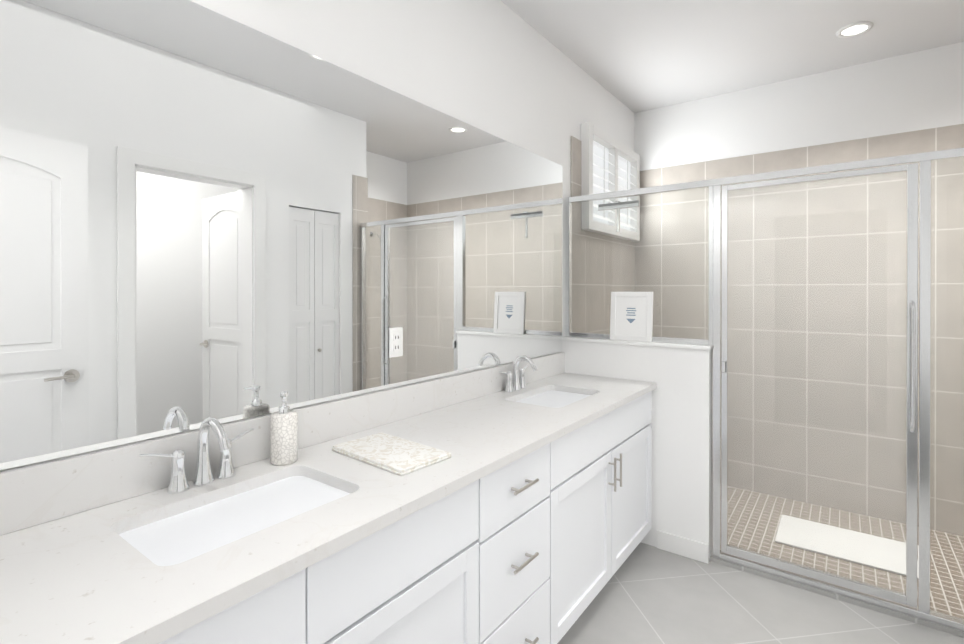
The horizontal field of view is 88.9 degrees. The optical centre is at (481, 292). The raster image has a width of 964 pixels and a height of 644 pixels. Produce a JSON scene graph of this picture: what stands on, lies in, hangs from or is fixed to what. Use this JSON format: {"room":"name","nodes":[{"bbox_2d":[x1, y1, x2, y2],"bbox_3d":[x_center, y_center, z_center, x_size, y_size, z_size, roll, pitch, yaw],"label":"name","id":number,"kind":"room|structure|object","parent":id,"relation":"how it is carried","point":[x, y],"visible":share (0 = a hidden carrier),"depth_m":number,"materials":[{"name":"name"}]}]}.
{"room":"bathroom","nodes":[
{"label":"bathroom","id":0,"kind":"room"},
{"bbox_2d":[0,0,633,471],"bbox_3d":[-0.153,-0.044,2.302,0.120,2.926,4.915,0,0,36],"label":"wall","id":1,"kind":"structure","parent":0,"point":[498,68],"depth_m":2.29,"materials":[{"name":"white paint"}]},
{"bbox_2d":[0,0,562,469],"bbox_3d":[-0.333,-0.210,1.949,0.005,1.160,2.809,0,0,36],"label":"vanity mirror","id":2,"kind":"object","parent":1,"relation":"attached to","point":[206,212],"visible":1,"depth_m":1.40,"materials":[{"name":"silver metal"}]},
{"bbox_2d":[389,327,402,357],"bbox_3d":[-0.337,0.195,1.932,0.008,0.116,0.072,0,0,36],"label":"outlet","id":3,"kind":"object","parent":2,"relation":"attached to","point":[396,342],"visible":1,"depth_m":1.93,"materials":[{"name":"white plastic"}]},
{"bbox_2d":[0,352,563,535],"bbox_3d":[-0.327,0.439,1.947,0.020,0.127,2.812,0,0,36],"label":"backsplash","id":4,"kind":"structure","parent":1,"relation":"attached to","point":[32,496],"depth_m":1.32,"materials":[{"name":"white stone"}]},
{"bbox_2d":[581,122,639,240],"bbox_3d":[0.982,-0.780,3.678,0.063,0.710,1.000,0,0,36],"label":"window","id":5,"kind":"structure","parent":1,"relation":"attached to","point":[609,163],"depth_m":3.60,"materials":[{"name":"white paint"}]},
{"bbox_2d":[562,337,712,561],"bbox_3d":[0.882,0.849,2.874,0.864,1.138,0.136,0,0,36],"label":"wall","id":6,"kind":"structure","parent":0,"point":[680,375],"depth_m":2.68,"materials":[{"name":"white paint"}]},
{"bbox_2d":[610,292,652,341],"bbox_3d":[0.867,0.137,2.859,0.245,0.285,0.038,0,0,36],"label":"picture frame","id":7,"kind":"object","parent":6,"relation":"on","point":[631,316],"visible":1,"depth_m":2.85,"materials":[{"name":"white paint"}]},
{"bbox_2d":[571,136,718,338],"bbox_3d":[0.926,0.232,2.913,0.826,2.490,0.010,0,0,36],"label":"tiled wall","id":8,"kind":"structure","parent":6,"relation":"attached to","point":[706,170],"depth_m":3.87,"materials":[{"name":"beige tile"}]},
{"bbox_2d":[657,530,708,563],"bbox_3d":[1.079,1.368,2.651,0.265,0.100,0.011,0,0,36],"label":"baseboard","id":9,"kind":"structure","parent":6,"relation":"attached to","point":[685,547],"depth_m":2.64,"materials":[{"name":"white paint"}]},
{"bbox_2d":[501,0,963,112],"bbox_3d":[1.403,-1.554,1.148,3.990,0.100,4.915,0,0,36],"label":"ceiling","id":10,"kind":"structure","parent":0,"point":[635,56],"depth_m":2.91,"materials":[{"name":"white paint"}]},
{"bbox_2d":[836,21,872,37],"bbox_3d":[2.131,-1.503,2.814,0.169,0.009,0.169,0,0,-9],"label":"recessed light","id":11,"kind":"object","parent":10,"relation":"in","point":[854,29],"visible":1,"depth_m":2.78,"materials":[{"name":"white paint"}]},
{"bbox_2d":[557,486,963,643],"bbox_3d":[1.403,1.471,1.156,3.990,0.142,4.915,0,0,36],"label":"floor","id":12,"kind":"structure","parent":0,"point":[648,594],"depth_m":2.27,"materials":[{"name":"tile"}]},
{"bbox_2d":[0,376,656,643],"bbox_3d":[-0.092,0.976,1.775,0.604,0.887,2.812,0,0,36],"label":"bathroom vanity","id":13,"kind":"object","parent":12,"relation":"on","point":[523,516],"depth_m":1.30,"materials":[{"name":"white paint"}]},
{"bbox_2d":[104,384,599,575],"bbox_3d":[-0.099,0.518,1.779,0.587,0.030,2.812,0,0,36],"label":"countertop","id":14,"kind":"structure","parent":13,"relation":"on","point":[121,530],"depth_m":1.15,"materials":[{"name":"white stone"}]},
{"bbox_2d":[139,417,253,493],"bbox_3d":[-0.700,0.414,1.274,0.153,0.180,0.286,0,0,36],"label":"faucet","id":15,"kind":"object","parent":14,"relation":"on","point":[203,476],"visible":0.98,"depth_m":1.28,"materials":[{"name":"silver metal"}]},
{"bbox_2d":[100,472,367,583],"bbox_3d":[-0.561,0.603,1.172,0.304,0.161,0.478,0,0,36],"label":"sink","id":16,"kind":"object","parent":14,"relation":"in","point":[176,533],"depth_m":1.17,"materials":[{"name":"white ceramic"}]},
{"bbox_2d":[270,391,297,464],"bbox_3d":[-0.591,0.399,1.468,0.077,0.209,0.077,0,0,36],"label":"soap dispenser","id":17,"kind":"object","parent":14,"relation":"on","point":[284,434],"visible":1,"depth_m":1.44,"materials":[{"name":"ceramic"}]},
{"bbox_2d":[332,432,450,475],"bbox_3d":[-0.286,0.495,1.535,0.340,0.016,0.200,0,0,40],"label":"hand towel","id":18,"kind":"object","parent":14,"relation":"on","point":[394,454],"visible":1,"depth_m":1.50,"materials":[{"name":"fabric"}]},
{"bbox_2d":[498,355,536,391],"bbox_3d":[0.215,0.411,2.511,0.153,0.180,0.286,0,0,36],"label":"faucet","id":19,"kind":"object","parent":14,"relation":"on","point":[516,382],"visible":1,"depth_m":2.52,"materials":[{"name":"silver metal"}]},
{"bbox_2d":[520,388,603,411],"bbox_3d":[0.353,0.600,2.409,0.304,0.161,0.479,0,0,36],"label":"sink","id":20,"kind":"object","parent":14,"relation":"in","point":[550,395],"depth_m":2.49,"materials":[{"name":"white ceramic"}]},
{"bbox_2d":[565,148,963,630],"bbox_3d":[1.331,0.397,2.533,1.987,1.997,0.091,0,0,36],"label":"shower enclosure","id":21,"kind":"object","parent":12,"relation":"on","point":[918,344],"visible":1,"depth_m":2.31,"materials":[{"name":"clear glass"}]},
{"bbox_2d":[598,200,638,231],"bbox_3d":[0.816,-0.458,2.956,0.250,0.180,0.043,0,0,36],"label":"squeegee","id":22,"kind":"object","parent":21,"relation":"hanging from","point":[609,206],"visible":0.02,"depth_m":2.96,"materials":[{"name":"silver metal"}]},
{"bbox_2d":[775,514,917,578],"bbox_3d":[2.101,1.456,2.857,0.650,0.011,0.420,0,0,36],"label":"mat","id":23,"kind":"object","parent":12,"relation":"on","point":[823,531],"visible":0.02,"depth_m":2.84,"materials":[{"name":"white fabric"}]},
{"bbox_2d":[634,42,963,170],"bbox_3d":[2.454,-0.047,3.356,2.820,2.926,0.120,0,0,36],"label":"wall","id":24,"kind":"structure","parent":0,"point":[918,90],"depth_m":3.40,"materials":[{"name":"white paint"}]},
{"bbox_2d":[719,124,963,535],"bbox_3d":[2.359,0.231,3.330,2.696,2.490,0.033,0,0,36],"label":"tiled wall","id":25,"kind":"structure","parent":24,"relation":"attached to","point":[926,140],"depth_m":3.30,"materials":[{"name":"beige tile"}]}
]}

